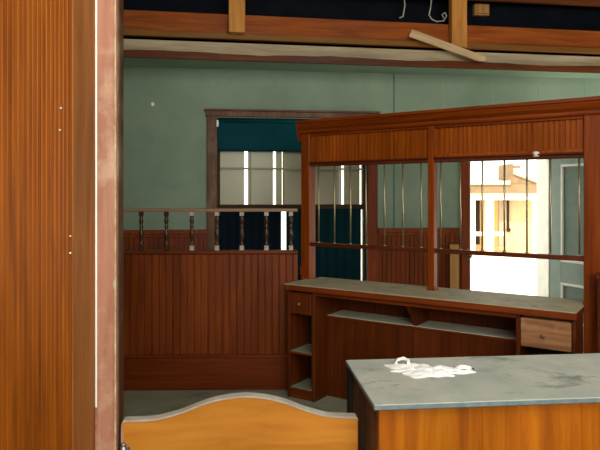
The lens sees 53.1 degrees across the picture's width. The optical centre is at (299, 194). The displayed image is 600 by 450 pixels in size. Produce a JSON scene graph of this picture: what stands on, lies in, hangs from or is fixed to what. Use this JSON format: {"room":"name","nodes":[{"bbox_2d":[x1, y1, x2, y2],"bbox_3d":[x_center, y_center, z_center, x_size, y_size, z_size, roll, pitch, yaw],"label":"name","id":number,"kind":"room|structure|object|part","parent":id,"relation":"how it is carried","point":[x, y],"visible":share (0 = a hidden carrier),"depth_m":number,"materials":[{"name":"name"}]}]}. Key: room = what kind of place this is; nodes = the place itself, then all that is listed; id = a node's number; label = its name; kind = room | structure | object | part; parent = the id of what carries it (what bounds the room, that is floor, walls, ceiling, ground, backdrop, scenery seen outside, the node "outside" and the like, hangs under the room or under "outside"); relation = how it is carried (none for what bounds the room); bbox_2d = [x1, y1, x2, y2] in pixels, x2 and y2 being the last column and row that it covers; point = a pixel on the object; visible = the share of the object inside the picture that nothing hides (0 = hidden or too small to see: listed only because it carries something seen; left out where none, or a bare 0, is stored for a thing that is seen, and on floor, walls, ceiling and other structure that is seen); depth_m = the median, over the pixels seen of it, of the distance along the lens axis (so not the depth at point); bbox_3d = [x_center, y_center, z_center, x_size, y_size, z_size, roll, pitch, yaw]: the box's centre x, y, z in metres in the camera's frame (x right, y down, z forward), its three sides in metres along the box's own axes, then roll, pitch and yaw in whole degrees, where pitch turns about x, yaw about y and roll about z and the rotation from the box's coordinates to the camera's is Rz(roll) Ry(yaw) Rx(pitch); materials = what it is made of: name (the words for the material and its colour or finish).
{"room":"old bank interior","nodes":[
{"label":"old bank interior","id":0,"kind":"room"},
{"bbox_2d":[0,0,96,449],"bbox_3d":[-0.990,-0.200,0.978,0.060,3.600,2.402,0,0,11],"label":"wall","id":1,"kind":"structure","parent":0,"point":[48,48],"depth_m":1.88,"materials":[{"name":"brown wood"}]},
{"bbox_2d":[97,0,123,449],"bbox_3d":[-0.694,-0.200,2.198,0.069,3.600,0.106,0,0,-2],"label":"trim","id":2,"kind":"structure","parent":1,"relation":"attached to","point":[110,13],"depth_m":2.15,"materials":[{"name":"brown wood"}]},
{"bbox_2d":[120,392,357,449],"bbox_3d":[-0.217,1.055,2.188,0.859,0.650,0.060,0,0,-2],"label":"gate","id":3,"kind":"object","parent":1,"relation":"attached to","point":[244,420],"visible":1,"depth_m":2.18,"materials":[{"name":"brown wood"}]},
{"bbox_2d":[124,349,583,417],"bbox_3d":[0.900,1.650,2.150,8.600,0.100,10.300,0,0,0],"label":"floor","id":4,"kind":"structure","parent":0,"point":[152,402],"depth_m":4.67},
{"bbox_2d":[124,208,297,390],"bbox_3d":[-1.460,0.856,4.960,2.880,1.488,0.130,0,0,-1],"label":"balustrade","id":5,"kind":"object","parent":4,"relation":"on","point":[216,319],"visible":0.59,"depth_m":4.93,"materials":[{"name":"brown wood"}]},
{"bbox_3d":[-1.460,1.455,4.955,2.880,0.290,0.120,0,0,-1],"label":"board","id":6,"kind":"part","parent":5,"relation":"part of","materials":[{"name":"brown wood"}]},
{"bbox_3d":[-1.460,0.125,4.965,2.880,0.026,0.060,0,0,-1],"label":"handrail","id":7,"kind":"part","parent":5,"relation":"part of","materials":[{"name":"brown wood"}]},
{"bbox_3d":[-1.460,0.915,4.965,2.880,0.850,0.080,0,0,-1],"label":"beadboard panel","id":8,"kind":"part","parent":5,"relation":"part of","materials":[{"name":"brown wood"}]},
{"bbox_2d":[283,277,583,402],"bbox_3d":[0.891,1.150,4.364,2.132,0.900,0.505,0,0,34],"label":"counter","id":9,"kind":"object","parent":4,"relation":"on","point":[332,322],"visible":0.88,"depth_m":4.44,"materials":[{"name":"brown wood"}]},
{"bbox_3d":[0.042,1.175,4.937,0.053,0.850,0.454,0,0,39],"label":"panel","id":10,"kind":"part","parent":9,"relation":"part of","materials":[{"name":"brown wood"}]},
{"bbox_2d":[290,344,311,356],"bbox_3d":[0.079,1.240,4.805,0.200,0.020,0.263,0,0,33],"label":"shelf","id":11,"kind":"object","parent":9,"relation":"attached to","point":[302,349],"depth_m":4.78,"materials":[{"name":"grey wood"}]},
{"bbox_2d":[290,378,311,392],"bbox_3d":[0.079,1.525,4.805,0.200,0.020,0.263,0,0,33],"label":"shelf","id":12,"kind":"object","parent":9,"relation":"attached to","point":[302,385],"depth_m":4.75,"materials":[{"name":"grey wood"}]},
{"bbox_3d":[0.069,0.850,4.790,0.194,0.170,0.242,0,0,34],"label":"drawer","id":13,"kind":"part","parent":9,"relation":"part of","materials":[{"name":"brown wood"}]},
{"bbox_3d":[0.155,1.135,4.920,0.200,0.770,0.014,0,0,33],"label":"panel","id":14,"kind":"part","parent":9,"relation":"part of","materials":[{"name":"brown wood"}]},
{"bbox_3d":[0.224,1.175,4.815,0.030,0.850,0.450,0,0,33],"label":"panel","id":15,"kind":"part","parent":9,"relation":"part of","materials":[{"name":"brown wood"}]},
{"bbox_2d":[328,310,515,341],"bbox_3d":[0.912,0.965,4.469,1.500,0.020,0.248,0,0,33],"label":"shelf","id":16,"kind":"object","parent":9,"relation":"attached to","point":[484,332],"depth_m":4.42,"materials":[{"name":"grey wood"}]},
{"bbox_3d":[0.850,1.288,4.376,1.500,0.625,0.020,0,0,33],"label":"knee panel","id":17,"kind":"part","parent":9,"relation":"part of","materials":[{"name":"brown wood"}]},
{"bbox_3d":[0.986,1.165,4.581,1.500,0.830,0.018,0,0,34],"label":"panel","id":18,"kind":"part","parent":9,"relation":"part of","materials":[{"name":"brown wood"}]},
{"bbox_3d":[1.497,1.175,3.972,0.025,0.850,0.450,0,0,34],"label":"panel","id":19,"kind":"part","parent":9,"relation":"part of","materials":[{"name":"brown wood"}]},
{"bbox_3d":[1.575,0.860,3.792,0.295,0.180,0.244,0,0,33],"label":"drawer","id":20,"kind":"part","parent":9,"relation":"part of","materials":[{"name":"brown wood"}]},
{"bbox_3d":[1.662,1.150,3.923,0.303,0.800,0.014,0,0,33],"label":"panel","id":21,"kind":"part","parent":9,"relation":"part of","materials":[{"name":"brown wood"}]},
{"bbox_3d":[1.724,1.175,3.724,0.021,0.850,0.287,0,0,33],"label":"panel","id":22,"kind":"part","parent":9,"relation":"part of","materials":[{"name":"brown wood"}]},
{"bbox_2d":[296,96,599,353],"bbox_3d":[1.377,0.491,4.180,3.265,2.218,0.196,0,0,34],"label":"screen","id":23,"kind":"object","parent":4,"relation":"on","point":[569,128],"visible":0.99,"depth_m":4.26,"materials":[{"name":"brown wood"}]},
{"bbox_3d":[0.067,0.545,5.052,0.090,2.110,0.108,0,0,33],"label":"post","id":24,"kind":"part","parent":23,"relation":"part of","materials":[{"name":"brown wood"}]},
{"bbox_3d":[0.520,-0.257,4.723,1.034,0.038,0.067,0,0,33],"label":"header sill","id":25,"kind":"part","parent":23,"relation":"part of","materials":[{"name":"brown wood"}]},
{"bbox_3d":[0.524,-0.500,4.729,1.034,0.020,0.042,0,0,34],"label":"header rail","id":26,"kind":"part","parent":23,"relation":"part of","materials":[{"name":"brown wood"}]},
{"bbox_3d":[0.527,-0.376,4.734,1.034,0.228,0.025,0,0,33],"label":"header panel","id":27,"kind":"part","parent":23,"relation":"part of","materials":[{"name":"brown wood"}]},
{"bbox_3d":[0.962,0.410,4.440,2.084,0.030,0.050,0,0,33],"label":"bar rail","id":28,"kind":"part","parent":23,"relation":"part of","materials":[{"name":"brown wood"}]},
{"bbox_3d":[1.381,-0.564,4.178,3.247,0.108,0.195,0,0,33],"label":"cornice","id":29,"kind":"part","parent":23,"relation":"part of","materials":[{"name":"brown wood"}]},
{"bbox_3d":[1.409,-0.257,4.134,1.000,0.038,0.067,0,0,33],"label":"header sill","id":30,"kind":"part","parent":23,"relation":"part of","materials":[{"name":"brown wood"}]},
{"bbox_3d":[1.414,-0.500,4.140,1.000,0.020,0.042,0,0,33],"label":"header rail","id":31,"kind":"part","parent":23,"relation":"part of","materials":[{"name":"brown wood"}]},
{"bbox_3d":[1.417,-0.376,4.145,1.000,0.228,0.025,0,0,33],"label":"header panel","id":32,"kind":"part","parent":23,"relation":"part of","materials":[{"name":"brown wood"}]},
{"bbox_3d":[1.914,0.545,3.858,0.145,2.110,0.140,0,0,33],"label":"post","id":33,"kind":"part","parent":23,"relation":"part of","materials":[{"name":"brown wood"}]},
{"bbox_2d":[449,244,458,288],"bbox_3d":[1.655,1.065,6.440,0.101,1.070,0.025,0,0,-7],"label":"leaning board","id":34,"kind":"object","parent":4,"relation":"on","point":[453,258],"visible":0.42,"depth_m":6.43,"materials":[{"name":"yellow wood"}]},
{"bbox_2d":[346,353,599,449],"bbox_3d":[1.315,1.150,2.381,2.200,0.900,0.550,0,0,-6],"label":"counter","id":35,"kind":"object","parent":4,"relation":"on","point":[516,402],"depth_m":2.09,"materials":[{"name":"grey stone"}]},
{"bbox_3d":[0.223,1.160,2.523,0.046,0.880,0.046,0,0,-6],"label":"corner post","id":36,"kind":"part","parent":35,"relation":"part of","materials":[{"name":"brown wood"}]},
{"bbox_3d":[0.253,1.160,2.271,0.020,0.880,0.454,0,0,-6],"label":"panel","id":37,"kind":"part","parent":35,"relation":"part of","materials":[{"name":"brown wood"}]},
{"bbox_2d":[384,357,475,378],"bbox_3d":[0.515,0.685,2.383,0.363,0.030,0.206,0,0,8],"label":"plastic bag","id":38,"kind":"object","parent":35,"relation":"on","point":[413,370],"visible":1,"depth_m":2.36,"materials":[{"name":"white plastic"}]},
{"bbox_3d":[0.421,0.684,2.473,0.064,0.026,0.054,0,0,8],"label":"bag handle","id":39,"kind":"part","parent":38,"relation":"part of","materials":[{"name":"white plastic"}]},
{"bbox_3d":[0.651,0.685,2.385,0.062,0.030,0.055,0,0,42],"label":"bag handle","id":40,"kind":"part","parent":38,"relation":"part of","materials":[{"name":"white plastic"}]},
{"bbox_2d":[346,353,599,410],"bbox_3d":[1.315,0.710,2.381,2.200,0.020,0.550,0,0,-6],"label":"countertop","id":41,"kind":"structure","parent":35,"relation":"on","point":[516,380],"depth_m":2.24,"materials":[{"name":"grey stone"}]},
{"bbox_3d":[1.340,1.160,2.139,2.158,0.880,0.020,0,0,-6],"label":"panel","id":42,"kind":"part","parent":35,"relation":"part of","materials":[{"name":"orange wood"}]},
{"bbox_2d":[595,272,599,352],"bbox_3d":[2.217,1.042,3.487,0.890,1.115,0.115,0,0,33],"label":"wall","id":43,"kind":"structure","parent":4,"relation":"on","point":[597,276],"depth_m":3.69,"materials":[{"name":"brown wood"}]},
{"bbox_3d":[2.225,1.060,3.490,0.880,1.080,0.090,0,0,34],"label":"beadboard panel","id":44,"kind":"part","parent":43,"relation":"part of","materials":[{"name":"brown wood"}]},
{"bbox_2d":[124,67,599,288],"bbox_3d":[0.682,0.100,6.487,7.800,3.000,0.296,0,0,-7],"label":"wall","id":45,"kind":"structure","parent":0,"point":[165,118],"depth_m":6.29,"materials":[{"name":"green paint"}]},
{"bbox_3d":[-2.063,0.393,6.024,2.238,0.075,0.045,0,0,-7],"label":"chair rail","id":46,"kind":"part","parent":45,"relation":"part of","materials":[{"name":"brown wood"}]},
{"bbox_2d":[204,108,380,281],"bbox_3d":[-0.071,0.083,6.296,1.882,1.935,0.170,0,0,-7],"label":"window","id":47,"kind":"structure","parent":45,"relation":"in","point":[213,155],"depth_m":6.29,"materials":[{"name":"brown wood"}]},
{"bbox_2d":[220,151,243,204],"bbox_3d":[-0.731,-0.319,6.341,0.282,0.958,0.020,0,0,-7],"label":"board","id":48,"kind":"object","parent":47,"relation":"attached to","point":[231,180],"visible":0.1,"depth_m":6.33,"materials":[{"name":"beige wood"}]},
{"bbox_2d":[218,212,280,249],"bbox_3d":[-0.528,0.570,6.261,0.667,0.850,0.028,0,0,-7],"label":"window curtain","id":49,"kind":"object","parent":47,"relation":"hanging from","point":[229,222],"visible":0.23,"depth_m":6.26,"materials":[{"name":"fabric"}]},
{"bbox_2d":[218,119,300,151],"bbox_3d":[-0.073,-0.624,6.315,1.574,0.337,0.045,0,0,-7],"label":"roller blind","id":50,"kind":"object","parent":47,"relation":"attached to","point":[264,135],"visible":0.55,"depth_m":6.26,"materials":[{"name":"teal fabric"}]},
{"bbox_2d":[248,151,272,203],"bbox_3d":[-0.421,-0.319,6.379,0.269,0.958,0.020,0,0,-7],"label":"board","id":51,"kind":"object","parent":47,"relation":"attached to","point":[261,180],"visible":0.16,"depth_m":6.37,"materials":[{"name":"beige wood"}]},
{"bbox_2d":[276,152,281,203],"bbox_3d":[-0.226,-0.319,6.403,0.065,0.958,0.020,0,0,-7],"label":"board","id":52,"kind":"object","parent":47,"relation":"attached to","point":[278,154],"visible":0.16,"depth_m":6.39,"materials":[{"name":"beige wood"}]},
{"bbox_2d":[284,152,300,203],"bbox_3d":[-0.018,-0.319,6.429,0.313,0.958,0.020,0,0,-7],"label":"board","id":53,"kind":"object","parent":47,"relation":"attached to","point":[292,178],"visible":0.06,"depth_m":6.41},
{"bbox_2d":[286,209,360,279],"bbox_3d":[0.253,0.570,6.357,0.804,0.850,0.028,0,0,-7],"label":"window curtain","id":54,"kind":"object","parent":47,"relation":"hanging from","point":[331,262],"visible":0.44,"depth_m":6.37,"materials":[{"name":"teal fabric"}]},
{"bbox_2d":[315,166,338,203],"bbox_3d":[0.294,-0.319,6.467,0.259,0.958,0.020,0,0,-7],"label":"board","id":55,"kind":"object","parent":47,"relation":"attached to","point":[326,177],"visible":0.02,"depth_m":6.46,"materials":[{"name":"beige wood"}]},
{"bbox_2d":[344,165,359,203],"bbox_3d":[0.560,-0.319,6.500,0.174,0.958,0.020,0,0,-7],"label":"board","id":56,"kind":"object","parent":47,"relation":"attached to","point":[355,174],"visible":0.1,"depth_m":6.49,"materials":[{"name":"beige wood"}]},
{"bbox_2d":[361,165,362,209],"bbox_3d":[0.682,-0.319,6.515,0.034,0.958,0.020,0,0,-7],"label":"board","id":57,"kind":"object","parent":47,"relation":"attached to","point":[361,165],"visible":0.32,"depth_m":6.50,"materials":[{"name":"white wood"}]},
{"bbox_3d":[0.771,0.120,6.380,0.110,1.860,0.030,0,0,-7],"label":"casing","id":58,"kind":"part","parent":47,"relation":"part of","materials":[{"name":"brown wood"}]},
{"bbox_3d":[1.284,0.393,6.435,0.922,0.075,0.045,0,0,-7],"label":"chair rail","id":59,"kind":"part","parent":45,"relation":"part of","materials":[{"name":"brown wood"}]},
{"bbox_2d":[461,158,583,348],"bbox_3d":[2.593,0.500,6.504,1.653,2.200,0.830,0,0,27],"label":"door","id":60,"kind":"structure","parent":45,"relation":"in","point":[555,278],"depth_m":6.49,"materials":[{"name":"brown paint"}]},
{"bbox_3d":[2.311,0.500,6.569,1.148,2.200,0.030,0,0,-7],"label":"casing","id":61,"kind":"part","parent":60,"relation":"part of","materials":[{"name":"brown wood"}]},
{"bbox_3d":[2.962,0.195,6.193,0.060,1.050,0.620,0,0,-25],"label":"panel moulding","id":62,"kind":"part","parent":60,"relation":"part of","materials":[{"name":"white paint"}]},
{"bbox_3d":[2.962,1.150,6.193,0.060,0.420,0.620,0,0,-25],"label":"panel moulding","id":63,"kind":"part","parent":60,"relation":"part of","materials":[{"name":"white paint"}]},
{"bbox_3d":[2.962,0.195,6.193,0.016,1.050,0.620,0,0,-25],"label":"panel","id":64,"kind":"part","parent":60,"relation":"part of","materials":[{"name":"wood"}]},
{"bbox_3d":[2.962,1.150,6.193,0.016,0.420,0.620,0,0,-25],"label":"panel","id":65,"kind":"part","parent":60,"relation":"part of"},
{"bbox_2d":[124,0,599,56],"bbox_3d":[0.731,-2.100,6.501,8.300,1.400,0.181,0,0,-7],"label":"frame","id":66,"kind":"structure","parent":0,"point":[501,14],"depth_m":6.44,"materials":[{"name":"brown wood"}]},
{"bbox_2d":[473,3,488,16],"bbox_3d":[1.973,-2.012,6.531,0.166,0.127,0.075,0,0,-9],"label":"block","id":67,"kind":"object","parent":66,"relation":"attached to","point":[479,10],"visible":1,"depth_m":6.50,"materials":[{"name":"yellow wood"}]},
{"bbox_2d":[124,58,599,78],"bbox_3d":[0.752,-1.325,6.483,8.200,0.050,0.880,0,0,-9],"label":"ceiling","id":68,"kind":"structure","parent":0,"point":[128,62],"depth_m":6.17,"materials":[{"name":"green paint"}]},
{"bbox_2d":[124,39,599,65],"bbox_3d":[0.818,-1.403,6.053,8.000,0.145,0.023,0,0,-9],"label":"trim","id":69,"kind":"structure","parent":68,"relation":"attached to","point":[129,44],"depth_m":5.99,"materials":[{"name":"beige wood"}]},
{"bbox_2d":[124,10,599,54],"bbox_3d":[0.819,-1.625,6.043,8.000,0.240,0.060,0,0,-9],"label":"wooden beam","id":70,"kind":"structure","parent":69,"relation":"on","point":[137,23],"depth_m":5.96,"materials":[{"name":"brown wood"}]},
{"bbox_2d":[229,0,244,34],"bbox_3d":[-0.606,-2.165,5.750,0.154,1.230,0.082,0,0,-9],"label":"stud","id":71,"kind":"object","parent":70,"relation":"attached to","point":[236,7],"visible":1,"depth_m":5.71,"materials":[{"name":"brown wood"}]},
{"bbox_2d":[449,0,466,48],"bbox_3d":[1.602,-2.135,6.088,0.162,1.290,0.082,0,0,-9],"label":"stud","id":72,"kind":"object","parent":70,"relation":"attached to","point":[457,8],"visible":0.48,"depth_m":6.05,"materials":[{"name":"brown wood"}]},
{"bbox_2d":[428,0,446,21],"bbox_3d":[1.398,-1.936,6.086,0.201,0.366,0.015,0,0,-9],"label":"wire","id":73,"kind":"object","parent":72,"relation":"hanging from","point":[431,0],"visible":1,"depth_m":6.08,"materials":[{"name":"grey metal"}]},
{"bbox_2d":[408,29,485,61],"bbox_3d":[1.480,-1.496,6.015,0.812,0.293,0.022,0,0,-9],"label":"plank","id":74,"kind":"object","parent":72,"relation":"attached to","point":[414,34],"visible":1,"depth_m":6.00,"materials":[{"name":"beige wood"}]},
{"bbox_2d":[124,50,599,72],"bbox_3d":[0.822,-1.336,6.026,8.000,0.076,0.036,0,0,-9],"label":"trim","id":75,"kind":"structure","parent":68,"relation":"attached to","point":[156,54],"depth_m":5.96,"materials":[{"name":"brown wood"}]},
{"bbox_3d":[-3.300,-0.600,1.800,0.200,4.400,9.600,0,0,0],"label":"wall","id":76,"kind":"structure","parent":0,"visible":0},
{"bbox_2d":[467,0,599,6],"bbox_3d":[0.795,-2.188,6.201,8.000,0.245,0.053,0,0,-9],"label":"joist","id":77,"kind":"object","parent":76,"relation":"attached to","point":[584,3],"visible":1,"depth_m":6.49,"materials":[{"name":"brown wood"}]},
{"label":"outside","id":78,"kind":"structure","parent":0,"visible":0},
{"bbox_2d":[281,216,536,295],"bbox_3d":[15.000,2.550,39.100,90.000,0.100,61.800,0,0,0],"label":"ground","id":79,"kind":"structure","parent":78,"point":[501,275],"depth_m":19.35,"materials":[{"name":"white"}]},
{"bbox_2d":[471,164,536,257],"bbox_3d":[7.630,0.655,24.475,4.060,3.790,1.450,0,0,0],"label":"building","id":80,"kind":"structure","parent":79,"relation":"on","point":[515,183],"depth_m":24.29,"materials":[{"name":"beige wood"}]},
{"bbox_3d":[6.830,1.350,24.125,0.380,2.300,0.250,0,0,0],"label":"porch post","id":81,"kind":"part","parent":80,"relation":"part of","materials":[{"name":"white wood"}]},
{"bbox_3d":[7.610,1.350,24.125,0.300,2.300,0.250,0,0,0],"label":"porch post","id":82,"kind":"part","parent":80,"relation":"part of","materials":[{"name":"white wood"}]},
{"bbox_3d":[7.630,1.560,24.100,1.220,0.160,0.100,0,0,0],"label":"porch rail","id":83,"kind":"part","parent":80,"relation":"part of","materials":[{"name":"white wood"}]},
{"bbox_3d":[7.990,1.140,24.880,0.420,1.880,0.040,0,0,0],"label":"infill panel","id":84,"kind":"part","parent":80,"relation":"part of","materials":[{"name":"orange wood"}]},
{"bbox_3d":[8.390,1.140,24.880,0.340,1.880,0.040,0,0,0],"label":"infill panel","id":85,"kind":"part","parent":80,"relation":"part of","materials":[{"name":"orange"}]}
]}

